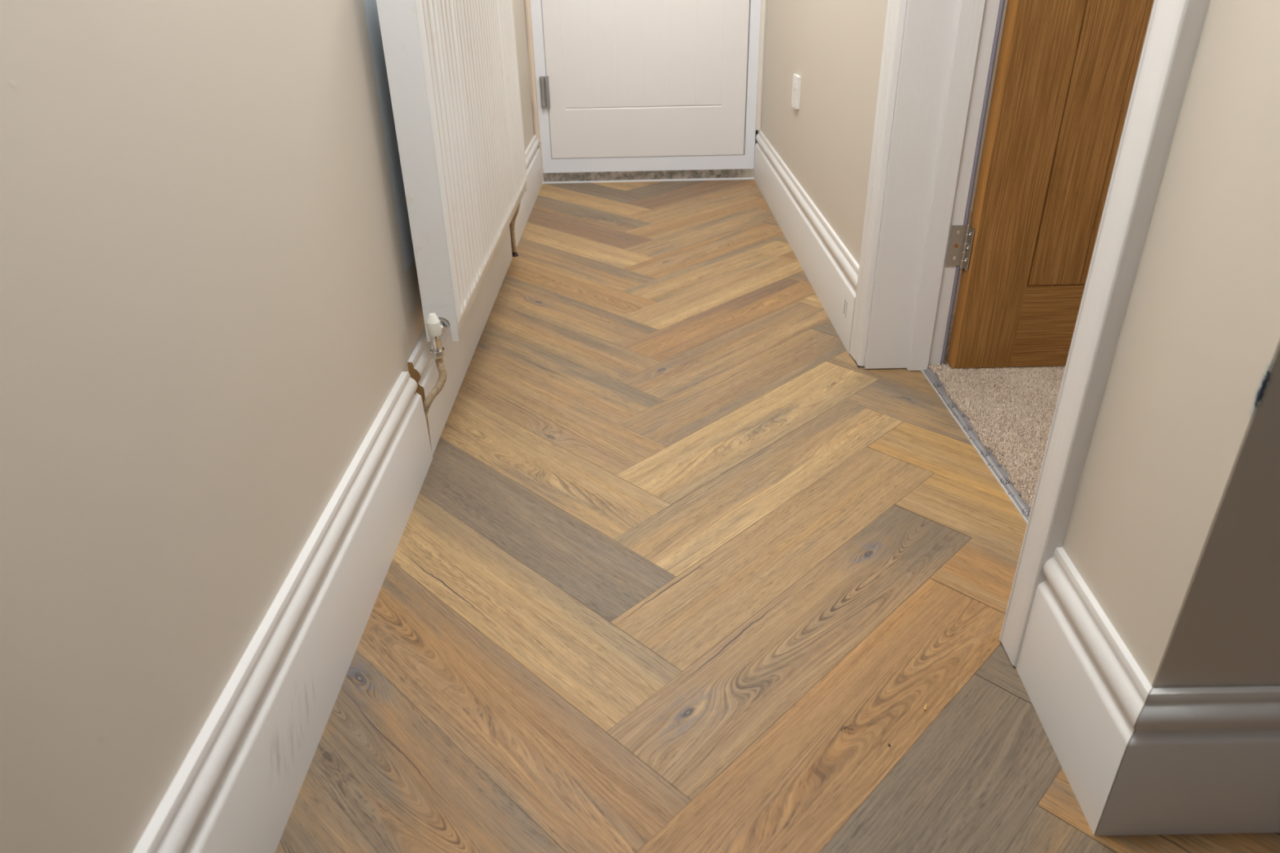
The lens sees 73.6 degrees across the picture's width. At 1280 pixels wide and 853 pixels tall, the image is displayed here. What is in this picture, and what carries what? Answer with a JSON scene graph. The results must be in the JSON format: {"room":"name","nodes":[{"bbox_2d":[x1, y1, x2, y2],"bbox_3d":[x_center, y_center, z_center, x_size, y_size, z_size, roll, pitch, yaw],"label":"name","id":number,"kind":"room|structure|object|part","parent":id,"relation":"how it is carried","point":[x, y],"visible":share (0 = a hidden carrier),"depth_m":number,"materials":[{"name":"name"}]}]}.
{"room":"home hallway","nodes":[
{"label":"home hallway","id":0,"kind":"room"},
{"bbox_2d":[0,0,538,852],"bbox_3d":[-0.531,-0.831,1.023,0.100,2.370,5.800,-1,29,0],"label":"wall","id":1,"kind":"structure","parent":0,"point":[211,304],"depth_m":0.84,"materials":[{"name":"beige paint"}]},
{"bbox_2d":[133,226,512,852],"bbox_3d":[-0.446,0.376,1.017,0.024,0.219,4.425,-1,29,0],"label":"baseboard","id":2,"kind":"structure","parent":1,"relation":"attached to","point":[237,788],"depth_m":1.14,"materials":[{"name":"white wood"}]},
{"bbox_2d":[376,0,527,342],"bbox_3d":[-0.425,-0.788,2.117,0.102,0.710,1.266,-1,29,0],"label":"radiator","id":3,"kind":"object","parent":1,"relation":"attached to","point":[452,68],"visible":0.98,"depth_m":1.72,"materials":[{"name":"white metal"}]},
{"bbox_2d":[426,312,447,359],"bbox_3d":[-0.403,-0.185,1.705,0.028,0.094,0.053,6,30,13],"label":"radiator valve","id":4,"kind":"object","parent":3,"relation":"attached to","point":[435,328],"visible":1,"depth_m":1.69,"materials":[{"name":"white plastic"}]},
{"bbox_2d":[422,359,446,436],"bbox_3d":[-0.421,-0.036,1.764,0.064,0.227,0.018,-11,30,-18],"label":"pipe","id":5,"kind":"object","parent":4,"relation":"attached to","point":[442,380],"visible":0.8,"depth_m":1.74,"materials":[{"name":"metal"}]},
{"bbox_3d":[-0.406,-0.838,2.825,0.022,0.057,0.049,-1,29,0],"label":"radiator valve","id":6,"kind":"object","parent":3,"relation":"attached to","visible":0},
{"bbox_2d":[510,201,520,252],"bbox_3d":[-0.423,-0.724,2.936,0.021,0.305,0.085,-22,35,-32],"label":"pipe","id":7,"kind":"object","parent":6,"relation":"attached to","point":[513,221],"visible":0.56,"depth_m":2.98,"materials":[{"name":"metal"}]},
{"bbox_2d":[509,134,542,253],"bbox_3d":[-0.465,-0.973,3.473,0.021,0.218,1.080,-1,29,0],"label":"baseboard","id":8,"kind":"structure","parent":1,"relation":"attached to","point":[532,153],"depth_m":3.57,"materials":[{"name":"white wood"}]},
{"bbox_2d":[524,0,543,182],"bbox_3d":[-0.483,-2.064,3.504,0.029,2.098,0.045,-1,29,0],"label":"door frame","id":9,"kind":"structure","parent":1,"relation":"attached to","point":[527,3],"depth_m":3.77,"materials":[{"name":"white paint"}]},
{"bbox_2d":[275,179,1279,852],"bbox_3d":[0.885,0.176,1.559,2.648,0.004,5.552,-1,29,0],"label":"floor","id":10,"kind":"structure","parent":0,"point":[665,539],"depth_m":1.40,"materials":[{"name":"brown wood"}]},
{"bbox_2d":[511,251,518,256],"bbox_3d":[-0.443,-0.612,3.027,0.025,0.014,0.025,-1,29,0],"label":"pipe collar","id":11,"kind":"object","parent":10,"relation":"on","point":[514,254],"visible":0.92,"depth_m":3.02,"materials":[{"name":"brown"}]},
{"bbox_2d":[920,367,1031,524],"bbox_3d":[0.721,0.099,1.696,0.033,0.007,1.022,-1,29,0],"label":"threshold strip","id":12,"kind":"object","parent":10,"relation":"on","point":[997,470],"visible":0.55,"depth_m":1.79,"materials":[{"name":"grey metal"}]},
{"bbox_2d":[755,0,888,367],"bbox_3d":[0.629,-1.477,2.154,0.180,2.370,3.210,-1,29,0],"label":"wall","id":13,"kind":"structure","parent":0,"point":[835,46],"depth_m":2.50,"materials":[{"name":"beige paint"}]},
{"bbox_2d":[791,73,801,109],"bbox_3d":[0.541,-1.165,2.971,0.015,0.102,0.100,-1,29,0],"label":"switch","id":14,"kind":"object","parent":13,"relation":"attached to","point":[796,90],"visible":1,"depth_m":2.94,"materials":[{"name":"white plastic"}]},
{"bbox_2d":[753,129,858,354],"bbox_3d":[0.546,-0.772,3.067,0.020,0.218,2.019,-1,29,0],"label":"baseboard","id":15,"kind":"structure","parent":13,"relation":"attached to","point":[830,268],"depth_m":2.70,"materials":[{"name":"white wood"}]},
{"bbox_2d":[849,0,1004,370],"bbox_3d":[0.644,-1.083,1.694,0.233,2.078,0.137,-1,29,0],"label":"door frame","id":16,"kind":"structure","parent":13,"relation":"attached to","point":[937,64],"depth_m":1.92,"materials":[{"name":"white wood"}]},
{"bbox_3d":[0.536,-1.082,1.695,0.018,2.076,0.085,-1,29,0],"label":"architrave","id":17,"kind":"part","parent":16,"relation":"part of","materials":[{"name":"white wood"}]},
{"bbox_3d":[0.746,-1.104,1.718,0.028,2.068,0.075,-1,29,0],"label":"architrave","id":18,"kind":"part","parent":16,"relation":"part of","materials":[{"name":"white wood"}]},
{"bbox_2d":[945,0,1154,368],"bbox_3d":[1.179,-1.030,1.649,0.944,1.980,0.042,-1,29,0],"label":"door","id":19,"kind":"structure","parent":13,"relation":"in","point":[1066,70],"depth_m":1.89,"materials":[{"name":"brown wood"}]},
{"bbox_3d":[1.218,-0.253,2.076,0.616,0.206,0.042,-1,29,0],"label":"rail","id":20,"kind":"part","parent":19,"relation":"part of","materials":[{"name":"brown wood"}]},
{"bbox_3d":[1.201,-1.057,1.629,0.616,1.633,0.028,-1,29,0],"label":"boarded panel","id":21,"kind":"part","parent":19,"relation":"part of","materials":[{"name":"brown wood"}]},
{"bbox_2d":[969,0,1008,211],"bbox_3d":[1.996,-1.915,2.898,2.555,2.370,0.100,-1,29,0],"label":"wall","id":22,"kind":"structure","parent":0,"point":[1006,1],"depth_m":3.22,"materials":[{"name":"beige paint"}]},
{"bbox_2d":[1062,0,1279,691],"bbox_3d":[1.412,-0.641,0.602,1.756,2.370,0.315,-1,29,0],"label":"wall","id":23,"kind":"structure","parent":0,"point":[1173,530],"depth_m":0.85,"materials":[{"name":"beige paint"}]},
{"bbox_2d":[1015,546,1152,835],"bbox_3d":[0.550,0.322,1.077,0.020,0.218,0.273,0,29,3],"label":"baseboard","id":24,"kind":"structure","parent":23,"relation":"attached to","point":[1088,694],"depth_m":1.05,"materials":[{"name":"white wood"}]},
{"bbox_2d":[999,0,1210,666],"bbox_3d":[0.622,-0.594,0.803,0.226,2.077,0.078,-11,30,-17],"label":"door frame","id":25,"kind":"structure","parent":23,"relation":"attached to","point":[1175,28],"depth_m":0.98,"materials":[{"name":"white wood"}]},
{"bbox_2d":[1094,685,1279,835],"bbox_3d":[1.373,0.367,0.963,1.676,0.218,0.020,-1,29,0],"label":"baseboard","id":26,"kind":"structure","parent":23,"relation":"attached to","point":[1196,760],"depth_m":0.95,"materials":[{"name":"white wood"}]},
{"bbox_3d":[0.065,-2.251,3.585,1.329,2.370,0.150,-1,29,0],"label":"wall","id":27,"kind":"structure","parent":0,"visible":0},
{"bbox_2d":[529,0,760,183],"bbox_3d":[0.018,-2.086,3.528,0.989,2.102,0.097,-1,29,0],"label":"door","id":28,"kind":"structure","parent":27,"relation":"in","point":[628,91],"depth_m":3.81,"materials":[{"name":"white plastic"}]},
{"bbox_3d":[0.039,-1.150,3.996,0.988,0.005,0.016,-1,29,0],"label":"floor trim","id":29,"kind":"part","parent":28,"relation":"part of","materials":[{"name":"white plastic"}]},
{"bbox_2d":[755,0,766,130],"bbox_3d":[0.519,-2.180,3.449,0.022,1.881,0.042,-1,29,0],"label":"door frame","id":30,"kind":"structure","parent":27,"relation":"attached to","point":[763,2],"depth_m":3.75,"materials":[{"name":"white wood"}]},
{"bbox_3d":[1.475,0.187,1.596,4.069,0.040,6.000,-1,29,0],"label":"floor","id":31,"kind":"structure","parent":0,"visible":0},
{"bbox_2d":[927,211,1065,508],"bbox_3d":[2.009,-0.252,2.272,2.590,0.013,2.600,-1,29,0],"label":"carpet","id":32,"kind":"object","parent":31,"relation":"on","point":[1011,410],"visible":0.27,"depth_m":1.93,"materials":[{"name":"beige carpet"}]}
]}

